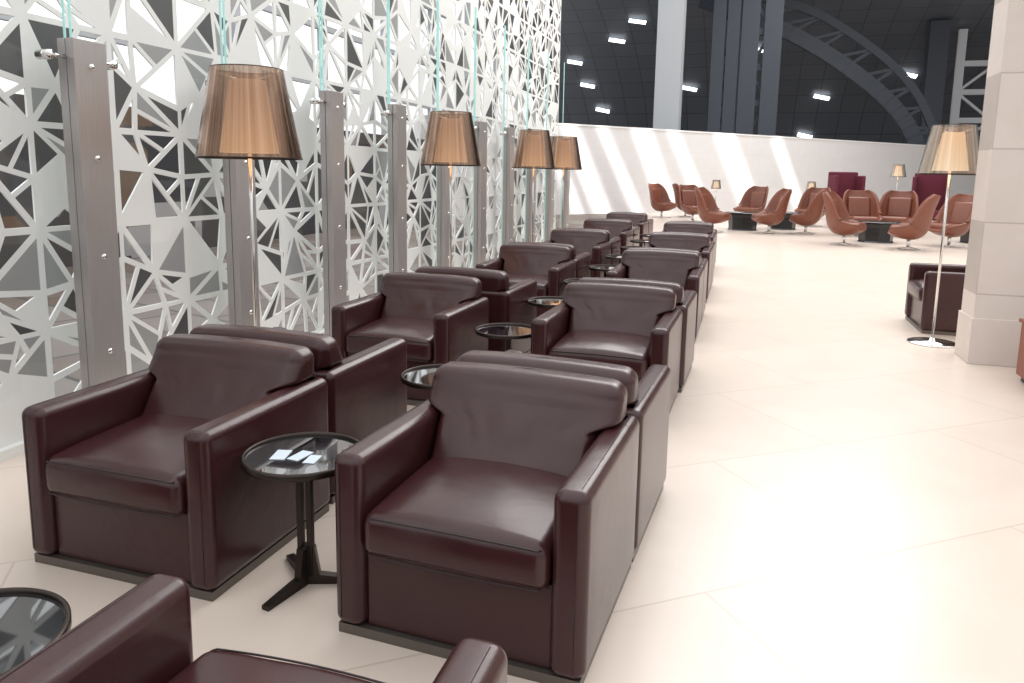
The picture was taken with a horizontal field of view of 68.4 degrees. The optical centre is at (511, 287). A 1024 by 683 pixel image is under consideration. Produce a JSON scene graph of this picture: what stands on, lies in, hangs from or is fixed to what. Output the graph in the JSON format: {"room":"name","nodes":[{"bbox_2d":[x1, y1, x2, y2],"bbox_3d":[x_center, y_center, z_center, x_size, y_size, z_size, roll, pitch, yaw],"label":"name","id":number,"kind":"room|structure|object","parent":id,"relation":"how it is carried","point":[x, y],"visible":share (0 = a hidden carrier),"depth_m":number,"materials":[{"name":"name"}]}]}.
{"room":"airport terminal","nodes":[
{"label":"airport terminal","id":0,"kind":"room"},
{"bbox_2d":[0,94,435,266],"bbox_3d":[-4.925,-2.104,14.970,0.300,2.300,34.000,4,9,17],"label":"wall","id":1,"kind":"structure","parent":0,"point":[207,229],"depth_m":12.15,"materials":[{"name":"white paint"}]},
{"bbox_2d":[0,0,516,134],"bbox_3d":[-4.738,-6.050,14.329,0.150,5.700,34.000,4,9,17],"label":"window","id":2,"kind":"structure","parent":1,"relation":"in","point":[268,9],"depth_m":17.81,"materials":[{"name":"glass"}]},
{"bbox_2d":[0,210,1023,682],"bbox_3d":[13.283,-2.301,26.200,50.000,0.100,66.000,4,9,17],"label":"floor","id":3,"kind":"structure","parent":0,"point":[841,500],"depth_m":3.21,"materials":[{"name":"tile"}]},
{"bbox_2d":[0,587,71,676],"bbox_3d":[-1.129,0.944,1.571,0.392,0.461,0.392,-2,9,-17],"label":"side table","id":4,"kind":"object","parent":3,"relation":"on","point":[31,619],"visible":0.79,"depth_m":1.61,"materials":[{"name":"black glass"}]},
{"bbox_2d":[61,0,65,37],"bbox_3d":[-2.402,-0.833,3.256,0.014,3.380,1.161,4,9,17],"label":"glass panel","id":5,"kind":"object","parent":3,"relation":"on","point":[62,1],"visible":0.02,"depth_m":3.74,"materials":[{"name":"teal"}]},
{"bbox_2d":[34,37,125,388],"bbox_3d":[-2.153,-0.222,3.900,0.150,2.026,0.430,4,9,17],"label":"steel post","id":6,"kind":"object","parent":3,"relation":"on","point":[84,65],"visible":0.88,"depth_m":3.83,"materials":[{"name":"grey metal"}]},
{"bbox_2d":[67,0,222,63],"bbox_3d":[-2.052,-1.000,4.384,0.014,3.380,1.161,4,9,17],"label":"glass panel","id":7,"kind":"object","parent":3,"relation":"on","point":[68,1],"visible":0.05,"depth_m":4.82,"materials":[{"name":"teal"}]},
{"bbox_2d":[0,330,323,461],"bbox_3d":[-1.263,0.223,7.618,0.100,0.050,14.000,4,9,17],"label":"trim","id":8,"kind":"structure","parent":3,"relation":"on","point":[13,450],"depth_m":3.68,"materials":[{"name":"white"}]},
{"bbox_2d":[0,0,560,448],"bbox_3d":[-1.205,-2.631,7.199,0.012,5.720,14.040,4,9,17],"label":"lattice screen","id":9,"kind":"object","parent":8,"relation":"on","point":[181,259],"visible":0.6,"depth_m":4.99,"materials":[{"name":"white metal"}]},
{"bbox_2d":[22,334,329,601],"bbox_3d":[-1.243,0.609,2.873,0.795,0.724,0.769,4,9,18],"label":"armchair","id":10,"kind":"object","parent":3,"relation":"on","point":[132,478],"visible":0.97,"depth_m":2.65,"materials":[{"name":"leather"}]},
{"bbox_2d":[205,80,259,326],"bbox_3d":[-1.802,-0.389,5.028,0.150,2.026,0.430,4,9,17],"label":"steel post","id":11,"kind":"object","parent":3,"relation":"on","point":[235,171],"visible":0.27,"depth_m":4.98,"materials":[{"name":"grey metal"}]},
{"bbox_2d":[195,64,302,325],"bbox_3d":[-1.452,-0.221,4.227,0.564,1.947,0.564,4,9,17],"label":"floor lamp","id":12,"kind":"object","parent":3,"relation":"on","point":[247,114],"visible":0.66,"depth_m":3.92,"materials":[{"name":"translucent brown fabric"},{"name":"chrome"},{"name":"dark bronze"}]},
{"bbox_2d":[0,573,507,682],"bbox_3d":[-0.488,0.881,1.184,0.795,0.724,0.769,4,9,17],"label":"armchair","id":13,"kind":"object","parent":3,"relation":"on","point":[144,635],"visible":1,"depth_m":1.44,"materials":[{"name":"leather"}]},
{"bbox_2d":[222,0,321,89],"bbox_3d":[-1.701,-1.167,5.512,0.014,3.380,1.161,4,9,17],"label":"glass panel","id":14,"kind":"object","parent":3,"relation":"on","point":[223,2],"visible":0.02,"depth_m":5.91,"materials":[{"name":"teal"}]},
{"bbox_2d":[189,324,406,503],"bbox_3d":[-1.014,0.496,3.637,0.795,0.724,0.769,4,9,18],"label":"armchair","id":15,"kind":"object","parent":3,"relation":"on","point":[366,391],"visible":0.36,"depth_m":3.34,"materials":[{"name":"leather"}]},
{"bbox_2d":[240,432,358,611],"bbox_3d":[-0.708,0.789,2.579,0.404,0.475,0.404,4,9,17],"label":"side table","id":16,"kind":"object","parent":3,"relation":"on","point":[255,462],"visible":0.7,"depth_m":2.57,"materials":[{"name":"black glass"}]},
{"bbox_2d":[269,450,321,463],"bbox_3d":[-0.723,0.567,2.527,0.168,0.002,0.105,2,9,8],"label":"leaflets","id":17,"kind":"object","parent":16,"relation":"on","point":[279,454],"visible":1,"depth_m":2.52,"materials":[{"name":"white paper"}]},
{"bbox_2d":[309,90,346,335],"bbox_3d":[-1.451,-0.556,6.156,0.150,2.026,0.430,4,9,17],"label":"steel post","id":18,"kind":"object","parent":3,"relation":"on","point":[332,106],"visible":0.88,"depth_m":6.08,"materials":[{"name":"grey metal"}]},
{"bbox_2d":[320,0,388,252],"bbox_3d":[-1.350,-1.334,6.640,0.014,3.380,1.161,4,9,17],"label":"glass panel","id":19,"kind":"object","parent":3,"relation":"on","point":[320,0],"visible":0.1,"depth_m":7.02,"materials":[{"name":"teal"}]},
{"bbox_2d":[380,104,407,272],"bbox_3d":[-1.100,-0.723,7.284,0.150,2.026,0.430,4,9,17],"label":"steel post","id":20,"kind":"object","parent":3,"relation":"on","point":[396,113],"visible":0.88,"depth_m":7.19,"materials":[{"name":"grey metal"}]},
{"bbox_2d":[331,272,488,405],"bbox_3d":[-0.648,0.306,4.915,0.795,0.724,0.769,4,9,18],"label":"armchair","id":21,"kind":"object","parent":3,"relation":"on","point":[437,316],"visible":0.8,"depth_m":4.80,"materials":[{"name":"leather"}]},
{"bbox_2d":[388,0,437,265],"bbox_3d":[-0.999,-1.500,7.768,0.014,3.380,1.161,4,9,17],"label":"glass panel","id":22,"kind":"object","parent":3,"relation":"on","point":[388,0],"visible":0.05,"depth_m":8.15,"materials":[{"name":"teal"}]},
{"bbox_2d":[400,364,443,389],"bbox_3d":[-0.338,0.642,3.627,0.392,0.461,0.392,-2,9,-17],"label":"side table","id":23,"kind":"object","parent":3,"relation":"on","point":[419,377],"visible":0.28,"depth_m":3.58,"materials":[{"name":"black glass"}]},
{"bbox_2d":[437,166,451,266],"bbox_3d":[-0.749,-0.890,8.412,0.150,2.026,0.430,4,9,17],"label":"steel post","id":24,"kind":"object","parent":3,"relation":"on","point":[442,171],"visible":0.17,"depth_m":8.35,"materials":[{"name":"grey metal"}]},
{"bbox_2d":[420,111,480,266],"bbox_3d":[-0.576,-0.637,7.044,0.564,1.947,0.564,4,9,17],"label":"floor lamp","id":25,"kind":"object","parent":3,"relation":"on","point":[450,138],"visible":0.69,"depth_m":6.74,"materials":[{"name":"brown fabric"}]},
{"bbox_2d":[438,0,475,267],"bbox_3d":[-0.648,-1.667,8.896,0.014,3.380,1.161,4,9,17],"label":"glass panel","id":26,"kind":"object","parent":3,"relation":"on","point":[438,0],"visible":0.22,"depth_m":9.27,"materials":[{"name":"teal"}]},
{"bbox_2d":[415,266,536,353],"bbox_3d":[-0.285,0.173,5.823,0.795,0.724,0.769,4,9,18],"label":"armchair","id":27,"kind":"object","parent":3,"relation":"on","point":[507,303],"visible":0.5,"depth_m":5.42,"materials":[{"name":"leather"}]},
{"bbox_2d":[473,121,486,267],"bbox_3d":[-0.398,-1.056,9.540,0.150,2.026,0.430,4,9,17],"label":"steel post","id":28,"kind":"object","parent":3,"relation":"on","point":[480,172],"visible":0.8,"depth_m":9.47,"materials":[{"name":"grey metal"}]},
{"bbox_2d":[334,361,638,682],"bbox_3d":[-0.051,0.690,2.477,0.795,0.724,0.769,4,9,20],"label":"armchair","id":29,"kind":"object","parent":3,"relation":"on","point":[499,508],"visible":1,"depth_m":2.26,"materials":[{"name":"leather"}]},
{"bbox_2d":[475,7,504,244],"bbox_3d":[-0.297,-1.834,10.024,0.014,3.380,1.161,4,9,17],"label":"glass panel","id":30,"kind":"object","parent":3,"relation":"on","point":[476,7],"visible":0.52,"depth_m":10.42,"materials":[{"name":"teal"}]},
{"bbox_2d":[475,323,530,351],"bbox_3d":[-0.036,0.485,4.683,0.392,0.461,0.392,4,9,17],"label":"side table","id":31,"kind":"object","parent":3,"relation":"on","point":[504,331],"visible":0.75,"depth_m":4.65,"materials":[{"name":"black glass"}]},
{"bbox_2d":[500,127,514,244],"bbox_3d":[-0.047,-1.223,10.667,0.150,2.026,0.430,4,9,17],"label":"steel post","id":32,"kind":"object","parent":3,"relation":"on","point":[509,132],"visible":0.87,"depth_m":10.57,"materials":[{"name":"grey metal"}]},
{"bbox_2d":[502,26,528,241],"bbox_3d":[0.054,-2.001,11.152,0.014,3.380,1.161,4,9,17],"label":"glass panel","id":33,"kind":"object","parent":3,"relation":"on","point":[505,26],"visible":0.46,"depth_m":11.49,"materials":[{"name":"teal"}]},
{"bbox_2d":[475,243,575,317],"bbox_3d":[0.137,-0.024,7.156,0.795,0.724,0.769,4,9,17],"label":"armchair","id":34,"kind":"object","parent":3,"relation":"on","point":[549,265],"visible":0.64,"depth_m":7.21,"materials":[{"name":"leather"}]},
{"bbox_2d":[525,169,535,241],"bbox_3d":[0.303,-1.390,11.795,0.150,2.026,0.430,4,9,17],"label":"steel post","id":35,"kind":"object","parent":3,"relation":"on","point":[529,171],"visible":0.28,"depth_m":11.74,"materials":[{"name":"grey metal"}]},
{"bbox_2d":[512,129,554,241],"bbox_3d":[0.268,-1.039,9.758,0.564,1.947,0.564,4,9,17],"label":"floor lamp","id":36,"kind":"object","parent":3,"relation":"on","point":[533,150],"visible":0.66,"depth_m":9.45,"materials":[{"name":"brown fabric"}]},
{"bbox_2d":[525,40,548,241],"bbox_3d":[0.405,-2.168,12.280,0.014,3.380,1.161,4,9,17],"label":"glass panel","id":37,"kind":"object","parent":3,"relation":"on","point":[529,40],"visible":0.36,"depth_m":12.64,"materials":[{"name":"teal"}]},
{"bbox_2d":[527,296,562,309],"bbox_3d":[0.306,0.328,5.748,0.392,0.461,0.392,-2,9,-17],"label":"side table","id":38,"kind":"object","parent":3,"relation":"on","point":[549,302],"visible":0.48,"depth_m":5.72,"materials":[{"name":"black glass"}]},
{"bbox_2d":[545,136,554,240],"bbox_3d":[0.654,-1.557,12.923,0.150,2.026,0.430,4,9,17],"label":"steel post","id":39,"kind":"object","parent":3,"relation":"on","point":[550,173],"visible":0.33,"depth_m":12.87,"materials":[{"name":"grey metal"}]},
{"bbox_2d":[509,242,590,277],"bbox_3d":[0.368,-0.133,7.898,0.795,0.724,0.769,4,9,17],"label":"armchair","id":40,"kind":"object","parent":3,"relation":"on","point":[583,260],"visible":0.16,"depth_m":7.58,"materials":[{"name":"leather"}]},
{"bbox_2d":[544,56,564,240],"bbox_3d":[0.755,-2.335,13.408,0.014,3.380,1.161,4,9,17],"label":"glass panel","id":41,"kind":"object","parent":3,"relation":"on","point":[548,56],"visible":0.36,"depth_m":13.76,"materials":[{"name":"teal"}]},
{"bbox_2d":[457,350,670,561],"bbox_3d":[0.219,0.583,3.206,0.795,0.724,0.769,4,9,20],"label":"armchair","id":42,"kind":"object","parent":3,"relation":"on","point":[648,399],"visible":0.28,"depth_m":2.88,"materials":[{"name":"leather"}]},
{"bbox_2d":[561,170,569,227],"bbox_3d":[1.005,-1.724,14.051,0.150,2.026,0.430,4,9,17],"label":"steel post","id":43,"kind":"object","parent":3,"relation":"on","point":[566,172],"visible":0.28,"depth_m":13.99,"materials":[{"name":"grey metal"}]},
{"bbox_2d":[551,136,581,227],"bbox_3d":[0.762,-1.274,11.346,0.564,1.947,0.564,4,9,17],"label":"floor lamp","id":44,"kind":"object","parent":3,"relation":"on","point":[566,154],"visible":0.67,"depth_m":11.03,"materials":[{"name":"brown fabric"}]},
{"bbox_2d":[563,278,581,284],"bbox_3d":[0.648,0.176,6.782,0.392,0.461,0.392,4,9,17],"label":"side table","id":45,"kind":"object","parent":3,"relation":"on","point":[567,281],"visible":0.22,"depth_m":6.84,"materials":[{"name":"black glass"}]},
{"bbox_2d":[544,229,610,276],"bbox_3d":[0.744,-0.323,9.175,0.795,0.724,0.769,4,9,17],"label":"armchair","id":46,"kind":"object","parent":3,"relation":"on","point":[594,242],"visible":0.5,"depth_m":9.25,"materials":[{"name":"leather"}]},
{"bbox_2d":[557,228,620,264],"bbox_3d":[0.975,-0.432,9.917,0.795,0.724,0.769,4,9,17],"label":"armchair","id":47,"kind":"object","parent":3,"relation":"on","point":[615,242],"visible":0.09,"depth_m":9.62,"materials":[{"name":"leather"}]},
{"bbox_2d":[588,265,616,276],"bbox_3d":[0.981,0.018,7.850,0.392,0.461,0.392,-2,9,-17],"label":"side table","id":48,"kind":"object","parent":3,"relation":"on","point":[605,268],"visible":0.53,"depth_m":7.82,"materials":[{"name":"black glass"}]},
{"bbox_2d":[531,282,682,413],"bbox_3d":[0.590,0.376,4.600,0.795,0.724,0.769,4,9,18],"label":"armchair","id":49,"kind":"object","parent":3,"relation":"on","point":[634,326],"visible":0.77,"depth_m":4.60,"materials":[{"name":"leather"}]},
{"bbox_2d":[583,219,632,253],"bbox_3d":[1.361,-0.637,11.294,0.795,0.724,0.769,4,9,17],"label":"armchair","id":50,"kind":"object","parent":3,"relation":"on","point":[617,228],"visible":0.39,"depth_m":11.38,"materials":[{"name":"leather"}]},
{"bbox_2d":[605,254,621,263],"bbox_3d":[1.285,-0.137,8.895,0.392,0.461,0.392,4,9,17],"label":"side table","id":51,"kind":"object","parent":3,"relation":"on","point":[611,256],"visible":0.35,"depth_m":8.87,"materials":[{"name":"black glass"}]},
{"bbox_2d":[610,219,639,245],"bbox_3d":[1.592,-0.746,12.036,0.795,0.724,0.769,4,9,17],"label":"armchair","id":52,"kind":"object","parent":3,"relation":"on","point":[636,229],"visible":0.12,"depth_m":11.75,"materials":[{"name":"leather"}]},
{"bbox_2d":[606,212,648,245],"bbox_3d":[1.979,-0.951,13.413,0.795,0.724,0.769,4,9,17],"label":"armchair","id":53,"kind":"object","parent":3,"relation":"on","point":[638,219],"visible":0.27,"depth_m":13.50,"materials":[{"name":"leather"}]},
{"bbox_2d":[610,212,652,238],"bbox_3d":[2.209,-1.061,14.155,0.795,0.724,0.769,4,9,17],"label":"armchair","id":54,"kind":"object","parent":3,"relation":"on","point":[650,221],"visible":0.07,"depth_m":13.80,"materials":[{"name":"leather"}]},
{"bbox_2d":[620,246,642,249],"bbox_3d":[1.617,-0.295,9.963,0.392,0.461,0.392,-2,9,-17],"label":"side table","id":55,"kind":"object","parent":3,"relation":"on","point":[621,247],"visible":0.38,"depth_m":10.02,"materials":[{"name":"black glass"}]},
{"bbox_2d":[578,277,696,392],"bbox_3d":[0.875,0.262,5.376,0.795,0.724,0.769,4,9,18],"label":"armchair","id":56,"kind":"object","parent":3,"relation":"on","point":[686,300],"visible":0.16,"depth_m":5.00,"materials":[{"name":"leather"}]},
{"bbox_2d":[630,239,647,245],"bbox_3d":[1.912,-0.451,11.011,0.392,0.461,0.392,4,9,17],"label":"side table","id":57,"kind":"object","parent":3,"relation":"on","point":[642,241],"visible":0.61,"depth_m":10.96,"materials":[{"name":"black glass"}]},
{"bbox_2d":[606,249,703,343],"bbox_3d":[1.292,0.053,6.787,0.795,0.724,0.769,4,9,17],"label":"armchair","id":58,"kind":"object","parent":3,"relation":"on","point":[681,267],"visible":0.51,"depth_m":6.87,"materials":[{"name":"leather"}]},
{"bbox_2d":[648,183,677,217],"bbox_3d":[4.915,-2.852,24.829,0.936,1.123,0.885,-7,12,-42],"label":"lounge chair","id":59,"kind":"object","parent":3,"relation":"on","point":[660,200],"visible":1,"depth_m":24.85,"materials":[{"name":"leather"}]},
{"bbox_2d":[628,247,707,324],"bbox_3d":[1.523,-0.057,7.529,0.795,0.724,0.769,4,9,17],"label":"armchair","id":60,"kind":"object","parent":3,"relation":"on","point":[703,261],"visible":0.16,"depth_m":7.21,"materials":[{"name":"leather"}]},
{"bbox_2d":[653,0,686,129],"bbox_3d":[6.397,-9.445,30.458,1.080,12.500,1.000,4,9,17],"label":"steel column","id":61,"kind":"structure","parent":3,"relation":"on","point":[671,25],"depth_m":30.08,"materials":[{"name":"grey metal"}]},
{"bbox_2d":[643,233,712,301],"bbox_3d":[1.915,-0.248,8.822,0.795,0.724,0.769,4,9,17],"label":"armchair","id":62,"kind":"object","parent":3,"relation":"on","point":[698,242],"visible":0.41,"depth_m":8.93,"materials":[{"name":"leather"}]},
{"bbox_2d":[672,183,690,216],"bbox_3d":[5.836,-2.932,25.454,0.885,1.123,0.936,2,9,7],"label":"lounge chair","id":63,"kind":"object","parent":3,"relation":"on","point":[675,186],"visible":0.45,"depth_m":25.26,"materials":[{"name":"leather"}]},
{"bbox_2d":[653,232,714,292],"bbox_3d":[2.145,-0.358,9.564,0.795,0.724,0.769,4,9,17],"label":"armchair","id":64,"kind":"object","parent":3,"relation":"on","point":[711,243],"visible":0.05,"depth_m":9.24,"materials":[{"name":"leather"}]},
{"bbox_2d":[661,222,715,241],"bbox_3d":[2.522,-0.563,10.944,0.795,0.724,0.769,4,9,17],"label":"armchair","id":65,"kind":"object","parent":3,"relation":"on","point":[692,227],"visible":0.31,"depth_m":11.07,"materials":[{"name":"leather"}]},
{"bbox_2d":[679,184,702,221],"bbox_3d":[5.537,-2.577,23.101,0.936,1.123,0.885,-3,9,-23],"label":"lounge chair","id":66,"kind":"object","parent":3,"relation":"on","point":[688,202],"visible":0.78,"depth_m":23.17,"materials":[{"name":"leather"}]},
{"bbox_2d":[668,221,716,265],"bbox_3d":[2.753,-0.673,11.686,0.795,0.724,0.769,4,9,17],"label":"armchair","id":67,"kind":"object","parent":3,"relation":"on","point":[714,230],"visible":0.09,"depth_m":11.37,"materials":[{"name":"leather"}]},
{"bbox_2d":[694,187,730,232],"bbox_3d":[5.029,-1.956,18.993,0.885,1.123,0.936,6,10,32],"label":"lounge chair","id":68,"kind":"object","parent":3,"relation":"on","point":[708,211],"visible":0.98,"depth_m":18.83,"materials":[{"name":"leather"}]},
{"bbox_2d":[711,180,720,201],"bbox_3d":[6.480,-2.776,24.015,0.324,1.272,0.324,4,9,17],"label":"lamp","id":69,"kind":"object","parent":3,"relation":"on","point":[716,184],"visible":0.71,"depth_m":23.83,"materials":[{"name":"beige fabric"}]},
{"bbox_2d":[707,0,741,132],"bbox_3d":[10.000,-9.999,35.555,1.222,12.226,0.528,4,9,17],"label":"steel column","id":70,"kind":"structure","parent":3,"relation":"on","point":[733,15],"depth_m":35.25,"materials":[{"name":"grey metal"}]},
{"bbox_2d":[725,211,758,230],"bbox_3d":[6.108,-1.749,19.946,0.915,0.462,0.915,0,9,-5],"label":"coffee table","id":71,"kind":"object","parent":3,"relation":"on","point":[740,220],"visible":0.75,"depth_m":19.66,"materials":[{"name":"black"}]},
{"bbox_2d":[733,186,768,223],"bbox_3d":[7.152,-2.443,22.407,0.885,1.123,0.936,-5,10,-33],"label":"lounge chair","id":72,"kind":"object","parent":3,"relation":"on","point":[754,199],"visible":0.77,"depth_m":22.49,"materials":[{"name":"leather"}]},
{"bbox_2d":[735,0,784,135],"bbox_3d":[11.505,-9.896,35.085,1.780,12.237,0.720,4,9,17],"label":"steel column","id":73,"kind":"structure","parent":3,"relation":"on","point":[751,30],"depth_m":34.71,"materials":[{"name":"grey metal"}]},
{"bbox_2d":[751,188,791,233],"bbox_3d":[6.471,-1.897,18.765,0.885,1.123,0.936,1,9,2],"label":"lounge chair","id":74,"kind":"object","parent":3,"relation":"on","point":[774,213],"visible":1,"depth_m":18.57,"materials":[{"name":"leather"}]},
{"bbox_2d":[771,211,800,229],"bbox_3d":[7.347,-1.813,20.503,0.915,0.462,0.915,0,9,-5],"label":"coffee table","id":75,"kind":"object","parent":3,"relation":"on","point":[785,224],"visible":0.47,"depth_m":20.20,"materials":[{"name":"black"}]},
{"bbox_2d":[789,189,829,234],"bbox_3d":[7.396,-1.883,18.778,0.885,1.123,0.936,5,10,27],"label":"lounge chair","id":76,"kind":"object","parent":3,"relation":"on","point":[812,215],"visible":0.93,"depth_m":18.46,"materials":[{"name":"leather"}]},
{"bbox_2d":[806,181,815,189],"bbox_3d":[9.545,-2.740,24.125,0.324,1.272,0.324,4,9,17],"label":"lamp","id":77,"kind":"object","parent":3,"relation":"on","point":[809,183],"visible":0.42,"depth_m":23.95,"materials":[{"name":"brown metal"}]},
{"bbox_2d":[794,187,830,226],"bbox_3d":[8.742,-2.327,21.828,0.885,1.123,0.936,-7,12,-42],"label":"lounge chair","id":78,"kind":"object","parent":3,"relation":"on","point":[808,195],"visible":0.35,"depth_m":22.12,"materials":[{"name":"leather"}]},
{"bbox_2d":[698,0,935,144],"bbox_3d":[16.683,-10.249,40.889,13.328,11.426,0.450,4,9,17],"label":"steel arch","id":79,"kind":"object","parent":3,"relation":"on","point":[900,114],"visible":0.59,"depth_m":39.94,"materials":[{"name":"grey metal"}]},
{"bbox_2d":[823,191,866,246],"bbox_3d":[7.001,-1.452,15.919,0.885,1.123,0.936,7,11,36],"label":"lounge chair","id":80,"kind":"object","parent":3,"relation":"on","point":[839,221],"visible":1,"depth_m":15.77,"materials":[{"name":"leather"}]},
{"bbox_2d":[825,172,865,214],"bbox_3d":[11.210,-3.061,25.316,1.020,1.600,0.710,1,9,-3],"label":"sofa","id":81,"kind":"object","parent":3,"relation":"on","point":[838,182],"visible":0.3,"depth_m":25.43,"materials":[{"name":"red fabric"}]},
{"bbox_2d":[843,190,882,236],"bbox_3d":[8.560,-1.817,18.475,0.936,1.123,0.885,2,9,7],"label":"lounge chair","id":82,"kind":"object","parent":3,"relation":"on","point":[860,204],"visible":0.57,"depth_m":18.62,"materials":[{"name":"leather"}]},
{"bbox_2d":[855,220,900,242],"bbox_3d":[8.145,-1.240,16.850,0.915,0.462,0.915,8,11,39],"label":"coffee table","id":83,"kind":"object","parent":3,"relation":"on","point":[876,232],"visible":0.76,"depth_m":16.56,"materials":[{"name":"black"}]},
{"bbox_2d":[890,164,905,190],"bbox_3d":[12.513,-3.053,24.530,0.494,1.867,0.494,4,9,17],"label":"floor lamp","id":84,"kind":"object","parent":3,"relation":"on","point":[898,170],"visible":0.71,"depth_m":24.26,"materials":[{"name":"beige fabric"}]},
{"bbox_2d":[880,190,918,223],"bbox_3d":[9.509,-1.820,18.601,0.936,1.123,0.885,7,11,36],"label":"lounge chair","id":85,"kind":"object","parent":3,"relation":"on","point":[897,206],"visible":0.7,"depth_m":18.71,"materials":[{"name":"leather"}]},
{"bbox_2d":[887,194,940,250],"bbox_3d":[8.020,-1.305,15.073,0.885,1.123,0.936,5,10,27],"label":"lounge chair","id":86,"kind":"object","parent":3,"relation":"on","point":[919,224],"visible":1,"depth_m":14.76,"materials":[{"name":"leather"}]},
{"bbox_2d":[912,173,950,220],"bbox_3d":[13.045,-2.755,23.523,1.020,1.600,0.710,6,10,32],"label":"sofa","id":87,"kind":"object","parent":3,"relation":"on","point":[924,186],"visible":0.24,"depth_m":23.61,"materials":[{"name":"red fabric"}]},
{"bbox_2d":[918,20,950,144],"bbox_3d":[24.081,-9.961,43.390,1.080,10.200,1.000,4,9,17],"label":"steel column","id":88,"kind":"structure","parent":3,"relation":"on","point":[938,31],"depth_m":42.60,"materials":[{"name":"grey metal"}]},
{"bbox_2d":[905,263,965,335],"bbox_3d":[4.249,0.040,7.198,0.769,0.724,0.795,4,9,17],"label":"armchair","id":89,"kind":"object","parent":3,"relation":"on","point":[922,277],"visible":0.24,"depth_m":6.93,"materials":[{"name":"leather"}]},
{"bbox_2d":[906,124,979,347],"bbox_3d":[3.688,-0.433,6.446,0.494,1.867,0.494,4,9,17],"label":"floor lamp","id":90,"kind":"object","parent":3,"relation":"on","point":[950,149],"visible":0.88,"depth_m":6.20,"materials":[{"name":"chrome"},{"name":"translucent beige fabric shade"}]},
{"bbox_2d":[928,193,973,247],"bbox_3d":[9.332,-1.416,15.947,0.885,1.123,0.936,-1,9,-13],"label":"lounge chair","id":91,"kind":"object","parent":3,"relation":"on","point":[959,210],"visible":0.77,"depth_m":15.96,"materials":[{"name":"leather"}]},
{"bbox_2d":[959,229,969,242],"bbox_3d":[10.559,-1.230,17.052,0.915,0.462,0.915,8,11,39],"label":"coffee table","id":92,"kind":"object","parent":3,"relation":"on","point":[965,238],"visible":0.11,"depth_m":17.00,"materials":[{"name":"black"}]},
{"bbox_2d":[949,29,987,130],"bbox_3d":[26.656,-9.777,43.638,2.342,9.954,0.408,4,9,17],"label":"column","id":93,"kind":"structure","parent":3,"relation":"on","point":[958,91],"depth_m":43.39,"materials":[{"name":"white metal"}]},
{"bbox_2d":[1016,318,1023,382],"bbox_3d":[4.086,0.513,5.013,1.130,0.445,0.530,4,9,17],"label":"armchair","id":94,"kind":"object","parent":3,"relation":"on","point":[1020,361],"visible":1,"depth_m":5.35,"materials":[{"name":"brown leather"}]},
{"bbox_2d":[414,115,975,216],"bbox_3d":[12.328,-4.859,32.390,36.032,3.050,0.462,-5,10,-32],"label":"wall","id":95,"kind":"structure","parent":0,"point":[619,164],"depth_m":29.00,"materials":[{"name":"white paint"}]},
{"bbox_2d":[482,0,994,143],"bbox_3d":[29.860,-10.427,37.821,66.000,13.000,32.000,4,9,17],"label":"ceiling","id":96,"kind":"structure","parent":0,"point":[622,75],"depth_m":49.73,"materials":[{"name":"black paint"}]},
{"bbox_2d":[567,19,917,137],"bbox_3d":[14.576,-13.845,52.363,21.494,6.605,11.138,0,9,-6],"label":"light strips","id":97,"kind":"object","parent":96,"relation":"attached to","point":[911,75],"visible":0.81,"depth_m":51.92,"materials":[{"name":"white plastic"}]},
{"bbox_2d":[954,0,1023,367],"bbox_3d":[6.519,-1.719,4.809,6.012,5.000,0.390,4,9,17],"label":"pillar","id":98,"kind":"structure","parent":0,"point":[988,332],"depth_m":5.71,"materials":[{"name":"beige stone"}]}
]}

